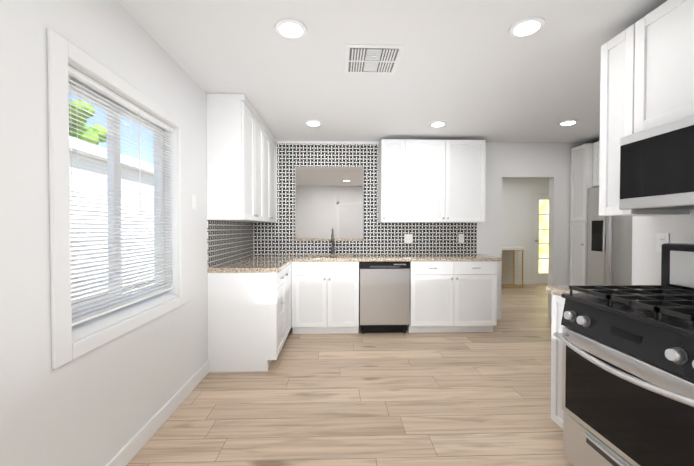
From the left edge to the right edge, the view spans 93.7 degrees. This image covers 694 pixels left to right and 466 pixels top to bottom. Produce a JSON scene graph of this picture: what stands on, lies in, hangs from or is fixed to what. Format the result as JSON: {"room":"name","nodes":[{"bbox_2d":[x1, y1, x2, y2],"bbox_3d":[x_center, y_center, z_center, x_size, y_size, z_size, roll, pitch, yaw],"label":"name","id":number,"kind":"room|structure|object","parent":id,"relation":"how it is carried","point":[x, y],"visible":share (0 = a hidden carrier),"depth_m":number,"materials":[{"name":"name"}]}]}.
{"room":"kitchen","nodes":[
{"label":"kitchen","id":0,"kind":"room"},
{"bbox_2d":[0,0,251,465],"bbox_3d":[-1.246,0.032,0.987,0.160,2.440,6.970,0,1,-2],"label":"wall","id":1,"kind":"structure","parent":0,"point":[103,405],"depth_m":1.42,"materials":[{"name":"paint"}]},
{"bbox_2d":[68,75,163,318],"bbox_3d":[-1.318,-0.161,1.843,0.050,1.160,0.959,0,1,-2],"label":"window","id":2,"kind":"structure","parent":1,"relation":"in","point":[118,177],"depth_m":1.83,"materials":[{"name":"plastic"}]},
{"bbox_2d":[68,65,172,325],"bbox_3d":[-1.234,-0.166,1.845,0.044,1.143,0.947,0,1,-2],"label":"window blinds","id":3,"kind":"object","parent":2,"relation":"attached to","point":[91,83],"visible":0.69,"depth_m":1.73,"materials":[{"name":"white plastic"}]},
{"bbox_2d":[47,28,186,368],"bbox_3d":[-1.185,-0.139,1.848,0.016,1.345,1.134,0,1,-2],"label":"window frame","id":4,"kind":"structure","parent":1,"relation":"in","point":[61,50],"depth_m":1.35,"materials":[{"name":"paint"}]},
{"bbox_2d":[72,291,177,341],"bbox_3d":[-1.244,0.441,1.855,0.098,0.045,0.957,0,1,-2],"label":"window sill","id":5,"kind":"structure","parent":1,"relation":"attached to","point":[89,327],"depth_m":1.74,"materials":[{"name":"paint"}]},
{"bbox_2d":[106,360,208,465],"bbox_3d":[-1.134,1.212,0.200,0.013,0.105,5.355,0,1,-2],"label":"baseboard","id":6,"kind":"structure","parent":1,"relation":"attached to","point":[129,450],"depth_m":2.02,"materials":[{"name":"paint"}]},
{"bbox_2d":[192,195,195,209],"bbox_3d":[-1.210,-0.243,2.580,0.010,0.117,0.072,0,1,-2],"label":"switch plate","id":7,"kind":"object","parent":1,"relation":"attached to","point":[193,202],"visible":1,"depth_m":2.57,"materials":[{"name":"white plastic"}]},
{"bbox_2d":[207,220,254,267],"bbox_3d":[-1.242,0.085,3.594,0.009,0.422,1.500,0,1,-2],"label":"tile backsplash","id":8,"kind":"structure","parent":1,"relation":"attached to","point":[227,241],"depth_m":3.38,"materials":[{"name":"tile"}]},
{"bbox_2d":[206,97,265,220],"bbox_3d":[-1.076,-0.653,3.246,0.319,1.059,0.817,0,1,-2],"label":"upper cabinet","id":9,"kind":"object","parent":1,"relation":"attached to","point":[241,161],"depth_m":2.84,"materials":[{"name":"grey wood"}]},
{"bbox_2d":[238,129,276,222],"bbox_3d":[-1.098,-0.664,3.948,0.319,1.059,0.816,0,1,-2],"label":"upper cabinet","id":10,"kind":"object","parent":1,"relation":"attached to","point":[271,144],"depth_m":3.99,"materials":[{"name":"grey wood"}]},
{"bbox_2d":[296,186,362,238],"bbox_3d":[0.104,-0.095,9.197,3.370,2.440,0.100,0,1,-2],"label":"wall","id":11,"kind":"structure","parent":0,"point":[316,212],"depth_m":9.11,"materials":[{"name":"paint"}]},
{"bbox_2d":[337,202,362,238],"bbox_3d":[0.207,0.126,9.103,0.990,2.000,0.098,0,1,-2],"label":"door","id":12,"kind":"structure","parent":11,"relation":"in","point":[349,220],"depth_m":9.10,"materials":[{"name":"paint"}]},
{"bbox_2d":[126,284,572,465],"bbox_3d":[1.909,1.264,3.481,6.640,0.100,11.720,0,1,-2],"label":"floor","id":13,"kind":"structure","parent":0,"point":[407,398],"depth_m":2.32,"materials":[{"name":"brown wood"}]},
{"bbox_2d":[207,267,286,371],"bbox_3d":[-0.930,0.783,3.122,0.599,0.872,0.519,0,1,-2],"label":"base cabinet","id":14,"kind":"object","parent":13,"relation":"on","point":[249,320],"depth_m":2.86,"materials":[{"name":"grey wood"}]},
{"bbox_2d":[207,258,293,272],"bbox_3d":[-0.922,0.321,3.304,0.628,0.040,0.900,0,1,-2],"label":"countertop","id":15,"kind":"structure","parent":14,"relation":"on","point":[263,263],"depth_m":3.05,"materials":[{"name":"stone"}]},
{"bbox_2d":[287,263,290,335],"bbox_3d":[-0.944,0.776,3.556,0.599,0.872,0.464,0,1,-2],"label":"base cabinet","id":16,"kind":"object","parent":13,"relation":"on","point":[289,266],"depth_m":3.66,"materials":[{"name":"grey wood"}]},
{"bbox_2d":[291,261,358,333],"bbox_3d":[-0.263,0.767,4.101,0.791,0.873,0.627,0,1,-2],"label":"base cabinet","id":17,"kind":"object","parent":13,"relation":"on","point":[324,297],"visible":0.98,"depth_m":3.82,"materials":[{"name":"grey wood"}]},
{"bbox_2d":[242,254,501,261],"bbox_3d":[0.284,0.309,4.108,3.088,0.040,0.633,0,1,-2],"label":"countertop","id":18,"kind":"structure","parent":17,"relation":"on","point":[297,257],"depth_m":3.88,"materials":[{"name":"stone"}]},
{"bbox_2d":[331,228,338,253],"bbox_3d":[-0.156,0.113,4.247,0.118,0.346,0.271,0,1,-2],"label":"faucet","id":19,"kind":"object","parent":18,"relation":"on","point":[332,241],"visible":0.98,"depth_m":4.33,"materials":[{"name":"silver metal"}]},
{"bbox_2d":[359,261,409,333],"bbox_3d":[0.437,0.769,4.125,0.596,0.869,0.601,0,1,-2],"label":"dishwasher","id":20,"kind":"object","parent":13,"relation":"on","point":[384,296],"visible":0.96,"depth_m":3.83,"materials":[{"name":"grey metal"}]},
{"bbox_2d":[406,261,496,332],"bbox_3d":[1.262,0.767,4.148,1.040,0.873,0.628,0,1,-2],"label":"base cabinet","id":21,"kind":"object","parent":13,"relation":"on","point":[453,296],"visible":1,"depth_m":3.87,"materials":[{"name":"grey wood"}]},
{"bbox_2d":[501,246,524,287],"bbox_3d":[3.198,0.728,7.045,1.100,0.860,0.380,0,1,-2],"label":"console table","id":22,"kind":"object","parent":13,"relation":"on","point":[511,248],"visible":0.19,"depth_m":6.88,"materials":[{"name":"gold metal"}]},
{"bbox_2d":[551,294,564,428],"bbox_3d":[1.532,0.802,1.880,0.627,0.873,0.230,0,1,-2],"label":"base cabinet","id":23,"kind":"object","parent":13,"relation":"on","point":[558,303],"visible":0.12,"depth_m":1.94,"materials":[{"name":"grey wood"}]},
{"bbox_2d":[546,285,643,295],"bbox_3d":[1.534,0.343,1.881,0.624,0.040,0.246,0,1,-2],"label":"countertop","id":24,"kind":"structure","parent":23,"relation":"on","point":[559,290],"depth_m":1.91,"materials":[{"name":"stone"}]},
{"bbox_2d":[569,143,594,284],"bbox_3d":[3.415,0.020,4.359,0.727,2.360,0.280,0,1,-2],"label":"pantry cabinet","id":25,"kind":"object","parent":13,"relation":"on","point":[581,170],"visible":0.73,"depth_m":4.31,"materials":[{"name":"white wood"}]},
{"bbox_2d":[587,187,632,284],"bbox_3d":[3.418,0.319,3.784,0.757,1.780,0.860,0,1,-2],"label":"refrigerator","id":26,"kind":"object","parent":13,"relation":"on","point":[609,255],"visible":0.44,"depth_m":3.85,"materials":[{"name":"grey metal"}]},
{"bbox_2d":[554,243,693,465],"bbox_3d":[1.473,0.654,1.377,0.778,1.185,0.760,0,1,-2],"label":"range","id":27,"kind":"object","parent":13,"relation":"on","point":[627,375],"visible":1,"depth_m":1.39,"materials":[{"name":"black metal"}]},
{"bbox_2d":[117,0,667,185],"bbox_3d":[1.909,-1.276,3.442,6.640,0.100,11.720,0,1,-2],"label":"ceiling","id":28,"kind":"structure","parent":0,"point":[470,70],"depth_m":2.33,"materials":[{"name":"paint"}]},
{"bbox_2d":[275,18,306,38],"bbox_3d":[-0.330,-1.195,1.912,0.187,0.014,0.187,1,1,43],"label":"recessed light","id":29,"kind":"object","parent":28,"relation":"in","point":[289,28],"depth_m":1.89,"materials":[{"name":"paint"}]},
{"bbox_2d":[305,120,321,125],"bbox_3d":[-0.373,-1.222,3.632,0.187,0.014,0.187,1,1,43],"label":"recessed light","id":30,"kind":"object","parent":28,"relation":"in","point":[311,122],"depth_m":3.61,"materials":[{"name":"paint"}]},
{"bbox_2d":[344,44,403,73],"bbox_3d":[0.174,-1.200,2.268,0.380,0.014,0.380,0,1,-2],"label":"ceiling vent","id":31,"kind":"object","parent":28,"relation":"in","point":[371,59],"visible":1,"depth_m":2.23,"materials":[{"name":"metal"}]},
{"bbox_2d":[429,121,446,126],"bbox_3d":[1.021,-1.222,3.655,0.187,0.014,0.187,1,1,43],"label":"recessed light","id":32,"kind":"object","parent":28,"relation":"in","point":[436,123],"depth_m":3.63,"materials":[{"name":"paint"}]},
{"bbox_2d":[509,16,544,37],"bbox_3d":[1.047,-1.195,1.895,0.187,0.014,0.187,1,1,43],"label":"recessed light","id":33,"kind":"object","parent":28,"relation":"in","point":[528,26],"depth_m":1.87,"materials":[{"name":"paint"}]},
{"bbox_2d":[558,119,577,125],"bbox_3d":[2.453,-1.221,3.610,0.187,0.014,0.187,1,1,43],"label":"recessed light","id":34,"kind":"object","parent":28,"relation":"in","point":[567,122],"depth_m":3.58,"materials":[{"name":"paint"}]},
{"bbox_2d":[275,141,585,317],"bbox_3d":[1.880,-0.023,4.521,6.630,2.440,0.100,0,1,-2],"label":"wall","id":35,"kind":"structure","parent":0,"point":[551,162],"depth_m":4.48,"materials":[{"name":"paint"}]},
{"bbox_2d":[294,239,364,240],"bbox_3d":[-0.239,0.093,4.457,0.960,0.030,0.160,0,1,-2],"label":"sill","id":36,"kind":"structure","parent":35,"relation":"on","point":[329,239],"depth_m":4.38,"materials":[{"name":"stone"}]},
{"bbox_2d":[255,143,476,253],"bbox_3d":[0.253,-0.459,4.409,3.050,1.484,0.008,0,1,-2],"label":"tile backsplash","id":37,"kind":"structure","parent":35,"relation":"attached to","point":[270,238],"depth_m":4.40,"materials":[{"name":"tile"}]},
{"bbox_2d":[404,234,412,242],"bbox_3d":[0.838,0.074,4.427,0.117,0.117,0.008,0,1,-2],"label":"electrical outlet plate","id":38,"kind":"object","parent":37,"relation":"attached to","point":[408,238],"depth_m":4.42,"materials":[{"name":"white plastic"}]},
{"bbox_2d":[459,234,463,242],"bbox_3d":[1.563,0.073,4.450,0.072,0.117,0.008,0,1,-2],"label":"electrical outlet plate","id":39,"kind":"object","parent":37,"relation":"attached to","point":[461,236],"depth_m":4.45,"materials":[{"name":"white plastic"}]},
{"bbox_2d":[378,139,409,222],"bbox_3d":[0.606,-0.661,4.259,0.357,1.044,0.319,0,1,-2],"label":"upper cabinet","id":40,"kind":"object","parent":35,"relation":"attached to","point":[393,154],"depth_m":4.11,"materials":[{"name":"grey wood"}]},
{"bbox_2d":[410,139,485,222],"bbox_3d":[1.214,-0.661,4.278,1.087,1.044,0.319,0,1,-2],"label":"upper cabinet","id":41,"kind":"object","parent":35,"relation":"attached to","point":[431,181],"depth_m":4.13,"materials":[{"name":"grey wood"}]},
{"bbox_2d":[497,312,501,319],"bbox_3d":[1.955,1.146,4.485,0.355,0.105,0.013,0,1,-2],"label":"baseboard","id":42,"kind":"structure","parent":35,"relation":"attached to","point":[499,314],"depth_m":4.48,"materials":[{"name":"paint"}]},
{"bbox_2d":[501,178,548,279],"bbox_3d":[3.479,-0.066,7.302,3.260,2.440,0.100,0,1,-2],"label":"wall","id":43,"kind":"structure","parent":0,"point":[518,194],"depth_m":7.26,"materials":[{"name":"paint"}]},
{"bbox_2d":[501,280,533,284],"bbox_3d":[3.036,1.103,7.249,2.310,0.105,0.013,0,1,-2],"label":"baseboard","id":44,"kind":"structure","parent":43,"relation":"attached to","point":[525,282],"depth_m":7.27,"materials":[{"name":"paint"}]},
{"bbox_2d":[534,194,548,283],"bbox_3d":[4.550,0.139,7.316,0.710,2.020,0.095,0,1,-2],"label":"exterior door","id":45,"kind":"structure","parent":43,"relation":"in","point":[541,237],"depth_m":7.33,"materials":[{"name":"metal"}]},
{"bbox_2d":[632,209,693,284],"bbox_3d":[1.961,0.050,-0.148,0.100,2.440,4.500,0,1,-2],"label":"wall","id":46,"kind":"structure","parent":0,"point":[646,263],"depth_m":1.96,"materials":[{"name":"paint"}]},
{"bbox_2d":[599,24,688,215],"bbox_3d":[1.673,-0.612,1.858,0.347,1.020,0.222,0,1,-2],"label":"upper cabinet","id":47,"kind":"object","parent":46,"relation":"attached to","point":[617,88],"visible":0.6,"depth_m":1.86,"materials":[{"name":"grey wood"}]},
{"bbox_2d":[656,233,668,252],"bbox_3d":[1.843,0.058,1.899,0.008,0.117,0.072,0,1,-2],"label":"outlet","id":48,"kind":"object","parent":46,"relation":"attached to","point":[662,238],"visible":0.83,"depth_m":1.90,"materials":[{"name":"white plastic"}]},
{"bbox_2d":[634,0,693,132],"bbox_3d":[1.688,-0.816,1.361,0.347,0.595,0.760,0,1,-2],"label":"upper cabinet","id":49,"kind":"object","parent":46,"relation":"attached to","point":[664,68],"visible":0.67,"depth_m":1.58,"materials":[{"name":"grey wood"}]},
{"bbox_2d":[619,115,693,209],"bbox_3d":[1.640,-0.310,1.367,0.444,0.383,0.756,0,1,-2],"label":"microwave","id":50,"kind":"object","parent":49,"relation":"attached to","point":[656,167],"visible":1,"depth_m":1.52,"materials":[{"name":"silver metal"}]},
{"label":"outside","id":51,"kind":"structure","parent":0,"visible":0},
{"bbox_2d":[71,280,153,304],"bbox_3d":[-6.774,1.250,5.651,10.580,0.100,24.000,0,1,-2],"label":"ground","id":52,"kind":"structure","parent":51,"point":[122,293],"depth_m":6.70,"materials":[{"name":"grey concrete"}]},
{"bbox_2d":[69,100,106,145],"bbox_3d":[-7.047,-1.127,8.605,1.461,4.527,1.678,0,1,-2],"label":"tree","id":53,"kind":"object","parent":52,"relation":"on","point":[83,125],"depth_m":8.26,"materials":[{"name":"green plant"}]},
{"bbox_2d":[69,136,153,300],"bbox_3d":[-4.715,-0.181,5.693,0.600,2.720,20.000,0,1,-2],"label":"fence","id":54,"kind":"object","parent":52,"relation":"on","point":[104,177],"depth_m":6.13,"materials":[{"name":"paint"}]},
{"bbox_3d":[3.863,-0.004,3.347,0.100,2.440,2.370,0,1,-2],"label":"wall","id":55,"kind":"structure","parent":0,"visible":0},
{"bbox_2d":[593,141,599,186],"bbox_3d":[3.487,-0.871,3.768,0.619,0.560,0.860,0,1,-2],"label":"upper cabinet","id":56,"kind":"object","parent":55,"relation":"attached to","point":[596,151],"visible":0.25,"depth_m":4.13,"materials":[{"name":"grey wood"}]}
]}

